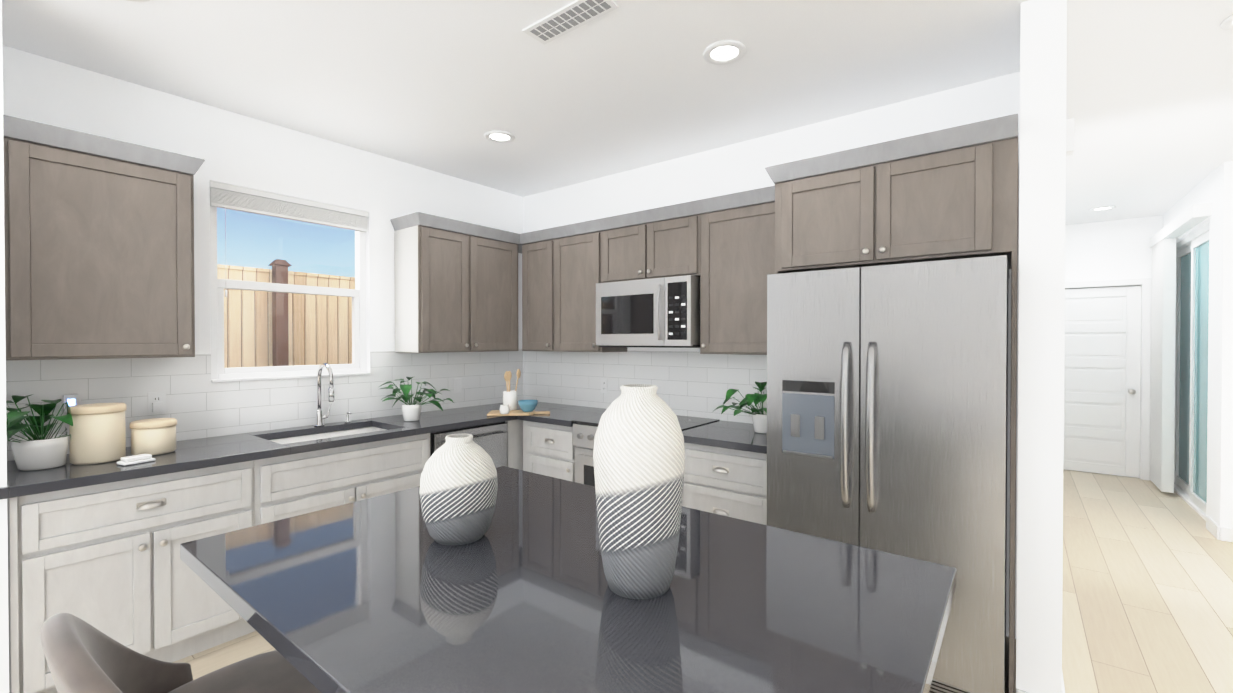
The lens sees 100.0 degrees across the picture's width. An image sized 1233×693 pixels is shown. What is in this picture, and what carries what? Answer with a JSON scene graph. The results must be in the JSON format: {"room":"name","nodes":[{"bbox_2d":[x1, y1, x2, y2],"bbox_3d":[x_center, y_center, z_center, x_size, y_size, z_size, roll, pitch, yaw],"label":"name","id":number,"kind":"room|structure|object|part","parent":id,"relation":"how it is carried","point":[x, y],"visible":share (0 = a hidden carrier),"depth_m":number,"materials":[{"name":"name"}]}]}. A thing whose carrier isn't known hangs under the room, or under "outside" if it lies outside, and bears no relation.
{"room":"kitchen","nodes":[
{"label":"kitchen","id":0,"kind":"room"},
{"bbox_2d":[0,0,8,692],"bbox_3d":[-3.527,0.066,0.711,0.620,2.750,3.450,0,1,38],"label":"wall block","id":1,"kind":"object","parent":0,"point":[4,653],"visible":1,"depth_m":1.88,"materials":[{"name":"paint"}]},
{"bbox_2d":[2,45,522,371],"bbox_3d":[-2.848,0.052,2.203,0.140,2.750,6.640,0,1,38],"label":"wall","id":2,"kind":"structure","parent":0,"point":[232,148],"depth_m":3.01,"materials":[{"name":"paint"}]},
{"bbox_2d":[59,394,80,421],"bbox_3d":[-2.557,0.289,2.422,0.040,0.127,0.070,0,1,38],"label":"electrical outlet","id":3,"kind":"object","parent":2,"relation":"attached to","point":[72,399],"visible":0.52,"depth_m":2.41,"materials":[{"name":"white plastic"}]},
{"bbox_2d":[63,394,78,411],"bbox_3d":[-2.554,0.265,2.420,0.034,0.080,0.048,0,1,38],"label":"night light","id":4,"kind":"object","parent":3,"relation":"attached to","point":[72,399],"depth_m":2.41,"materials":[{"name":"white plastic"}]},
{"bbox_2d":[3,115,198,359],"bbox_3d":[-2.388,-0.433,2.405,0.328,0.972,0.609,0,1,38],"label":"upper cabinet","id":5,"kind":"object","parent":2,"relation":"attached to","point":[99,247],"depth_m":2.27,"materials":[{"name":"brown wood"}]},
{"bbox_2d":[148,392,165,414],"bbox_3d":[-2.368,0.293,2.668,0.037,0.114,0.070,0,1,38],"label":"electrical outlet","id":6,"kind":"object","parent":2,"relation":"attached to","point":[156,402],"visible":1,"depth_m":2.67,"materials":[{"name":"white plastic"}]},
{"bbox_2d":[6,349,521,460],"bbox_3d":[-1.775,0.265,3.467,0.006,0.462,3.049,0,1,38],"label":"backsplash","id":7,"kind":"structure","parent":2,"relation":"attached to","point":[199,404],"depth_m":2.98,"materials":[{"name":"white tile"}]},
{"bbox_2d":[210,206,370,382],"bbox_3d":[-2.012,-0.362,3.241,0.131,1.120,0.890,0,1,38],"label":"window","id":8,"kind":"structure","parent":2,"relation":"in","point":[357,294],"depth_m":3.19,"materials":[{"name":"white plastic"}]},
{"bbox_2d":[210,181,367,296],"bbox_3d":[-1.991,-0.601,3.222,0.037,0.638,0.882,0,1,38],"label":"window blind","id":9,"kind":"object","parent":8,"relation":"attached to","point":[232,197],"visible":0.9,"depth_m":3.15,"materials":[{"name":"white"}]},
{"bbox_2d":[421,380,429,395],"bbox_3d":[-1.435,0.312,3.894,0.007,0.114,0.070,0,1,38],"label":"electrical outlet","id":10,"kind":"object","parent":2,"relation":"attached to","point":[426,386],"visible":0.54,"depth_m":3.89,"materials":[{"name":"white plastic"}]},
{"bbox_2d":[391,212,478,352],"bbox_3d":[-1.316,-0.431,3.784,0.328,0.942,0.471,0,1,38],"label":"upper cabinet","id":11,"kind":"object","parent":2,"relation":"attached to","point":[436,258],"depth_m":3.64,"materials":[{"name":"brown wood"}]},
{"bbox_2d":[479,225,518,351],"bbox_3d":[-1.083,-0.433,4.084,0.328,0.942,0.557,0,1,38],"label":"upper cabinet","id":12,"kind":"object","parent":2,"relation":"attached to","point":[498,249],"depth_m":4.03,"materials":[{"name":"brown wood"}]},
{"bbox_2d":[2,0,1232,225],"bbox_3d":[1.748,-1.369,1.797,7.880,0.100,11.940,0,1,38],"label":"ceiling","id":13,"kind":"structure","parent":0,"point":[442,86],"depth_m":2.49,"materials":[{"name":"paint"}]},
{"bbox_2d":[127,0,149,1],"bbox_3d":[-1.811,-1.314,1.879,0.190,0.011,0.190,0,1,38],"label":"recessed light","id":14,"kind":"object","parent":13,"relation":"in","point":[139,0],"visible":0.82,"depth_m":1.96,"materials":[{"name":"white"}]},
{"bbox_2d":[484,130,514,142],"bbox_3d":[-0.739,-1.327,3.275,0.190,0.011,0.190,0,1,38],"label":"recessed light","id":15,"kind":"object","parent":13,"relation":"in","point":[498,136],"visible":1,"depth_m":3.27,"materials":[{"name":"white plastic"}]},
{"bbox_2d":[522,0,618,44],"bbox_3d":[-0.192,-1.317,2.080,0.410,0.009,0.125,0,1,38],"label":"ceiling vent","id":16,"kind":"object","parent":13,"relation":"in","point":[572,16],"visible":1,"depth_m":2.08,"materials":[{"name":"white metal"}]},
{"bbox_2d":[703,40,745,64],"bbox_3d":[0.485,-1.318,2.323,0.190,0.011,0.190,0,1,38],"label":"recessed light","id":17,"kind":"object","parent":13,"relation":"in","point":[724,52],"visible":0.98,"depth_m":2.32,"materials":[{"name":"white"}]},
{"bbox_2d":[1090,206,1115,210],"bbox_3d":[4.734,-1.343,5.036,0.190,0.011,0.190,0,1,38],"label":"recessed light","id":18,"kind":"object","parent":13,"relation":"in","point":[1102,208],"visible":1,"depth_m":5.04,"materials":[{"name":"white"}]},
{"bbox_2d":[1220,14,1232,29],"bbox_3d":[2.542,-1.315,2.054,0.190,0.011,0.190,0,1,38],"label":"recessed light","id":19,"kind":"object","parent":13,"relation":"in","point":[1226,23],"visible":0.98,"depth_m":2.10,"materials":[{"name":"white"}]},
{"bbox_2d":[172,469,1232,692],"bbox_3d":[1.748,1.481,1.823,7.880,0.100,11.940,0,1,38],"label":"floor","id":20,"kind":"structure","parent":0,"point":[1147,596],"depth_m":2.90,"materials":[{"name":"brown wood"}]},
{"bbox_2d":[0,459,259,692],"bbox_3d":[-2.229,0.986,2.395,0.607,0.880,0.779,0,1,38],"label":"base cabinet","id":21,"kind":"object","parent":20,"relation":"on","point":[96,545],"depth_m":2.15,"materials":[{"name":"white wood"}]},
{"bbox_2d":[4,401,575,498],"bbox_3d":[-1.520,0.517,3.271,0.647,0.039,3.045,0,1,38],"label":"countertop","id":22,"kind":"structure","parent":21,"relation":"on","point":[218,451],"depth_m":2.58,"materials":[{"name":"grey stone"}]},
{"bbox_2d":[6,394,72,470],"bbox_3d":[-2.424,0.357,2.164,0.484,0.300,0.170,0,1,38],"label":"plant","id":23,"kind":"object","parent":22,"relation":"on","point":[33,452],"visible":0.92,"depth_m":2.13,"materials":[{"name":"green plant"}]},
{"bbox_2d":[68,403,126,464],"bbox_3d":[-2.295,0.382,2.290,0.184,0.247,0.184,0,1,38],"label":"canister","id":24,"kind":"object","parent":22,"relation":"on","point":[97,431],"visible":0.94,"depth_m":2.23,"materials":[{"name":"beige ceramic"}]},
{"bbox_2d":[117,453,155,465],"bbox_3d":[-2.091,0.491,2.252,0.070,0.030,0.110,0,1,26],"label":"soap dish","id":25,"kind":"object","parent":22,"relation":"on","point":[134,459],"visible":1,"depth_m":2.23,"materials":[{"name":"white ceramic"}]},
{"bbox_2d":[130,418,176,455],"bbox_3d":[-2.191,0.426,2.449,0.168,0.155,0.168,0,1,38],"label":"canister","id":26,"kind":"object","parent":22,"relation":"on","point":[154,436],"visible":0.96,"depth_m":2.39,"materials":[{"name":"beige ceramic"}]},
{"bbox_2d":[314,363,334,426],"bbox_3d":[-1.783,0.299,3.210,0.215,0.396,0.109,0,1,38],"label":"faucet","id":27,"kind":"object","parent":22,"relation":"on","point":[331,390],"depth_m":3.22,"materials":[{"name":"silver metal"}]},
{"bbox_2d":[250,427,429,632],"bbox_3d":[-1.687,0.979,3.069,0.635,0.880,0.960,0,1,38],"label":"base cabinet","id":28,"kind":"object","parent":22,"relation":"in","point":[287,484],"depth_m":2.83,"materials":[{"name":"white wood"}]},
{"bbox_2d":[345,412,351,422],"bbox_3d":[-1.742,0.460,3.361,0.062,0.071,0.034,0,1,38],"label":"soap dispenser","id":29,"kind":"object","parent":22,"relation":"on","point":[347,415],"depth_m":3.36,"materials":[{"name":"silver metal"}]},
{"bbox_2d":[379,376,453,421],"bbox_3d":[-1.356,0.351,3.457,0.437,0.287,0.446,0,1,38],"label":"potted plant","id":30,"kind":"object","parent":22,"relation":"on","point":[411,411],"visible":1,"depth_m":3.43,"materials":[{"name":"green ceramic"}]},
{"bbox_2d":[487,410,549,415],"bbox_3d":[-0.706,0.484,3.777,0.441,0.016,0.200,0,1,-4],"label":"serving board","id":31,"kind":"object","parent":22,"relation":"on","point":[510,413],"visible":0.96,"depth_m":3.73,"materials":[{"name":"beige wood"}]},
{"bbox_2d":[499,405,510,413],"bbox_3d":[-0.785,0.445,3.663,0.072,0.062,0.094,0,1,38],"label":"creamer","id":32,"kind":"object","parent":31,"relation":"on","point":[504,409],"visible":0.98,"depth_m":3.63,"materials":[{"name":"white ceramic"}]},
{"bbox_2d":[503,369,520,409],"bbox_3d":[-0.794,0.321,3.893,0.113,0.304,0.130,0,1,38],"label":"utensil crock","id":33,"kind":"object","parent":31,"relation":"on","point":[509,397],"visible":0.83,"depth_m":3.86,"materials":[{"name":"white ceramic"}]},
{"bbox_2d":[518,400,537,411],"bbox_3d":[-0.647,0.435,3.783,0.144,0.078,0.144,0,1,38],"label":"bowl","id":34,"kind":"object","parent":31,"relation":"on","point":[527,405],"visible":1,"depth_m":3.74,"materials":[{"name":"blue ceramic"}]},
{"bbox_2d":[41,613,320,692],"bbox_3d":[-0.813,0.957,1.081,0.550,0.962,0.514,0,1,38],"label":"counter stool","id":35,"kind":"object","parent":20,"relation":"on","point":[82,656],"visible":0.88,"depth_m":1.11,"materials":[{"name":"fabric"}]},
{"bbox_2d":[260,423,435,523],"bbox_3d":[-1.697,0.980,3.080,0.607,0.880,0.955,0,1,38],"label":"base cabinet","id":36,"kind":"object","parent":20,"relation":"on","point":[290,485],"depth_m":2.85,"materials":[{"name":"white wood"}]},
{"bbox_2d":[436,423,511,467],"bbox_3d":[-1.204,0.976,3.702,0.588,0.875,0.600,0,1,38],"label":"base cabinet","id":37,"kind":"object","parent":20,"relation":"on","point":[495,438],"depth_m":3.65,"materials":[{"name":"wood"}]},
{"bbox_2d":[430,421,507,467],"bbox_3d":[-1.186,0.966,3.688,0.632,0.855,0.600,0,1,38],"label":"dishwasher","id":38,"kind":"object","parent":37,"relation":"in","point":[492,436],"depth_m":3.60,"materials":[{"name":"silver metal"}]},
{"bbox_2d":[512,419,515,468],"bbox_3d":[-0.817,0.969,4.228,0.587,0.880,0.678,0,1,38],"label":"base cabinet","id":39,"kind":"object","parent":20,"relation":"on","point":[513,420],"depth_m":3.82,"materials":[{"name":"grey wood"}]},
{"bbox_2d":[516,419,575,481],"bbox_3d":[-0.305,0.972,3.875,0.535,0.880,0.608,0,1,38],"label":"base cabinet","id":40,"kind":"object","parent":20,"relation":"on","point":[545,449],"depth_m":3.65,"materials":[{"name":"white wood"}]},
{"bbox_2d":[516,407,605,426],"bbox_3d":[-0.316,0.512,3.854,0.534,0.039,0.648,0,1,38],"label":"countertop","id":41,"kind":"structure","parent":40,"relation":"on","point":[559,416],"depth_m":3.70,"materials":[{"name":"grey stone"}]},
{"bbox_2d":[180,466,956,692],"bbox_3d":[-0.173,0.975,1.278,1.610,0.922,1.070,0,1,38],"label":"kitchen island","id":42,"kind":"object","parent":20,"relation":"on","point":[386,593],"visible":0.94,"depth_m":1.03,"materials":[{"name":"grey stone"}]},
{"bbox_2d":[419,433,497,545],"bbox_3d":[-0.423,0.376,1.391,0.202,0.272,0.202,0,1,38],"label":"vase","id":43,"kind":"object","parent":42,"relation":"on","point":[458,487],"visible":1,"depth_m":1.32,"materials":[{"name":"ceramic"}]},
{"bbox_2d":[593,384,684,598],"bbox_3d":[0.049,0.299,1.117,0.198,0.430,0.198,0,1,38],"label":"vase","id":44,"kind":"object","parent":42,"relation":"on","point":[639,456],"visible":1,"depth_m":1.04,"materials":[{"name":"ceramic"}]},
{"bbox_2d":[572,415,719,486],"bbox_3d":[0.188,0.953,3.444,0.762,0.927,0.663,0,1,38],"label":"range","id":45,"kind":"object","parent":20,"relation":"on","point":[584,430],"visible":0.17,"depth_m":3.38,"materials":[{"name":"silver metal"}]},
{"bbox_2d":[682,443,766,524],"bbox_3d":[0.752,0.980,3.053,0.600,0.880,0.608,0,1,38],"label":"base cabinet","id":46,"kind":"object","parent":20,"relation":"on","point":[733,484],"depth_m":2.79,"materials":[{"name":"white wood"}]},
{"bbox_2d":[682,420,766,454],"bbox_3d":[0.739,0.519,3.034,0.602,0.039,0.648,0,1,38],"label":"countertop","id":47,"kind":"structure","parent":46,"relation":"on","point":[731,436],"depth_m":2.88,"materials":[{"name":"grey stone"}]},
{"bbox_2d":[714,382,766,433],"bbox_3d":[0.830,0.355,3.033,0.438,0.287,0.480,0,1,38],"label":"potted plant","id":48,"kind":"object","parent":47,"relation":"on","point":[759,418],"visible":0.77,"depth_m":2.97,"materials":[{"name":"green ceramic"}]},
{"bbox_2d":[767,255,1009,692],"bbox_3d":[1.285,0.542,2.454,0.905,1.765,0.838,0,1,38],"label":"refrigerator","id":49,"kind":"object","parent":20,"relation":"on","point":[887,408],"visible":0.71,"depth_m":2.10,"materials":[{"name":"silver metal"}]},
{"bbox_3d":[1.018,0.337,2.180,0.133,0.716,0.081,0,1,38],"label":"handle","id":50,"kind":"part","parent":49,"relation":"part of","materials":[{"name":"silver metal"}]},
{"bbox_2d":[523,72,1019,638],"bbox_3d":[0.540,0.039,3.686,3.670,2.750,0.140,0,1,38],"label":"wall","id":51,"kind":"structure","parent":0,"point":[735,168],"depth_m":3.26,"materials":[{"name":"paint"}]},
{"bbox_2d":[519,230,542,350],"bbox_3d":[-0.506,-0.434,4.196,0.445,0.942,0.327,0,1,38],"label":"upper cabinet","id":52,"kind":"object","parent":51,"relation":"attached to","point":[530,243],"depth_m":4.12,"materials":[{"name":"brown wood"}]},
{"bbox_2d":[543,219,626,351],"bbox_3d":[-0.228,-0.432,3.980,0.541,0.942,0.327,0,1,38],"label":"upper cabinet","id":53,"kind":"object","parent":51,"relation":"attached to","point":[570,252],"depth_m":3.87,"materials":[{"name":"brown wood"}]},
{"bbox_2d":[601,378,607,392],"bbox_3d":[-0.097,0.310,4.083,0.070,0.114,0.007,0,1,38],"label":"electrical outlet","id":54,"kind":"object","parent":51,"relation":"attached to","point":[604,385],"visible":1,"depth_m":4.08,"materials":[{"name":"white plastic"}]},
{"bbox_2d":[522,350,766,423],"bbox_3d":[0.172,0.261,3.882,2.550,0.462,0.005,0,1,38],"label":"backsplash","id":55,"kind":"structure","parent":51,"relation":"attached to","point":[692,383],"depth_m":3.79,"materials":[{"name":"white tile"}]},
{"bbox_2d":[599,200,698,282],"bbox_3d":[0.297,-0.674,3.569,0.790,0.452,0.327,0,1,38],"label":"upper cabinet","id":56,"kind":"object","parent":51,"relation":"attached to","point":[660,242],"depth_m":3.41,"materials":[{"name":"brown wood"}]},
{"bbox_2d":[596,275,699,347],"bbox_3d":[0.259,-0.219,3.526,0.756,0.448,0.446,0,1,38],"label":"microwave","id":57,"kind":"object","parent":56,"relation":"attached to","point":[663,312],"visible":0.98,"depth_m":3.34,"materials":[{"name":"silver metal"}]},
{"bbox_3d":[0.266,-0.216,3.268,0.022,0.353,0.049,0,1,38],"label":"handle","id":58,"kind":"part","parent":57,"relation":"part of","materials":[{"name":"silver metal"}]},
{"bbox_2d":[699,186,770,354],"bbox_3d":[0.843,-0.425,3.148,0.592,0.942,0.327,0,1,38],"label":"upper cabinet","id":59,"kind":"object","parent":51,"relation":"attached to","point":[735,228],"depth_m":3.06,"materials":[{"name":"brown wood"}]},
{"bbox_2d":[757,387,766,405],"bbox_3d":[0.930,0.317,3.285,0.070,0.114,0.007,0,1,38],"label":"electrical outlet","id":60,"kind":"object","parent":51,"relation":"attached to","point":[764,391],"visible":0.35,"depth_m":3.28,"materials":[{"name":"white plastic"}]},
{"bbox_2d":[767,113,1017,273],"bbox_3d":[1.361,-0.633,2.540,0.964,0.514,0.647,0,1,38],"label":"upper cabinet","id":61,"kind":"object","parent":51,"relation":"attached to","point":[949,193],"depth_m":2.23,"materials":[{"name":"brown wood"}]},
{"bbox_2d":[1016,0,1066,692],"bbox_3d":[3.400,0.034,4.265,0.135,2.750,5.835,0,1,38],"label":"wall","id":62,"kind":"structure","parent":0,"point":[1042,179],"depth_m":1.96,"materials":[{"name":"paint"}]},
{"bbox_2d":[1062,672,1064,692],"bbox_3d":[1.895,1.377,2.239,0.040,0.100,0.800,0,1,38],"label":"baseboard","id":63,"kind":"structure","parent":62,"relation":"attached to","point":[1063,688],"depth_m":2.02,"materials":[{"name":"white"}]},
{"bbox_2d":[1066,118,1074,155],"bbox_3d":[1.714,-0.791,1.955,0.028,0.120,0.060,0,1,38],"label":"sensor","id":64,"kind":"object","parent":62,"relation":"attached to","point":[1070,128],"visible":0.88,"depth_m":1.93,"materials":[{"name":"white plastic"}]},
{"bbox_2d":[1065,215,1162,479],"bbox_3d":[5.321,0.021,5.669,1.175,2.750,0.140,0,1,38],"label":"wall","id":65,"kind":"structure","parent":0,"point":[1110,250],"depth_m":5.57,"materials":[{"name":"paint"}]},
{"bbox_2d":[1063,286,1140,477],"bbox_3d":[5.200,0.373,5.684,0.798,2.030,0.110,0,1,38],"label":"door","id":66,"kind":"structure","parent":65,"relation":"in","point":[1102,356],"depth_m":5.63,"materials":[{"name":"white paint"}]},
{"bbox_2d":[1065,278,1150,480],"bbox_3d":[5.235,0.339,5.728,0.934,2.112,0.157,0,1,38],"label":"door frame","id":67,"kind":"structure","parent":65,"relation":"attached to","point":[1144,284],"depth_m":5.41,"materials":[{"name":"white wood"}]},
{"bbox_2d":[1163,161,1232,527],"bbox_3d":[5.116,0.031,4.562,0.140,2.750,2.140,0,1,38],"label":"wall","id":68,"kind":"structure","parent":0,"point":[1215,187],"depth_m":3.81,"materials":[{"name":"paint"}]},
{"bbox_2d":[1149,202,1211,492],"bbox_3d":[5.061,0.130,4.688,0.100,2.490,1.690,0,1,38],"label":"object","id":69,"kind":"object","parent":68,"relation":"attached to","point":[1162,243],"visible":1,"depth_m":4.88,"materials":[{"name":"white"}]},
{"bbox_2d":[1174,223,1208,520],"bbox_3d":[5.156,0.205,4.615,0.100,2.400,1.570,0,1,38],"label":"sliding glass door","id":70,"kind":"structure","parent":68,"relation":"attached to","point":[1191,367],"depth_m":4.61,"materials":[{"name":"clear glass"}]},
{"bbox_2d":[1214,524,1232,541],"bbox_3d":[5.539,1.371,2.883,2.915,0.100,0.019,0,1,38],"label":"baseboard","id":71,"kind":"structure","parent":68,"relation":"attached to","point":[1216,530],"depth_m":3.75,"materials":[{"name":"white"}]},
{"label":"outside","id":72,"kind":"structure","parent":0,"visible":0},
{"bbox_3d":[-5.374,1.740,6.310,8.850,0.100,15.000,0,1,38],"label":"ground","id":73,"kind":"structure","parent":72,"visible":0},
{"bbox_2d":[217,259,354,367],"bbox_3d":[-3.196,0.491,3.989,0.203,2.440,7.027,0,1,38],"label":"fence","id":74,"kind":"object","parent":73,"relation":"on","point":[313,305],"depth_m":4.39,"materials":[{"name":"brown wood"}]}
]}

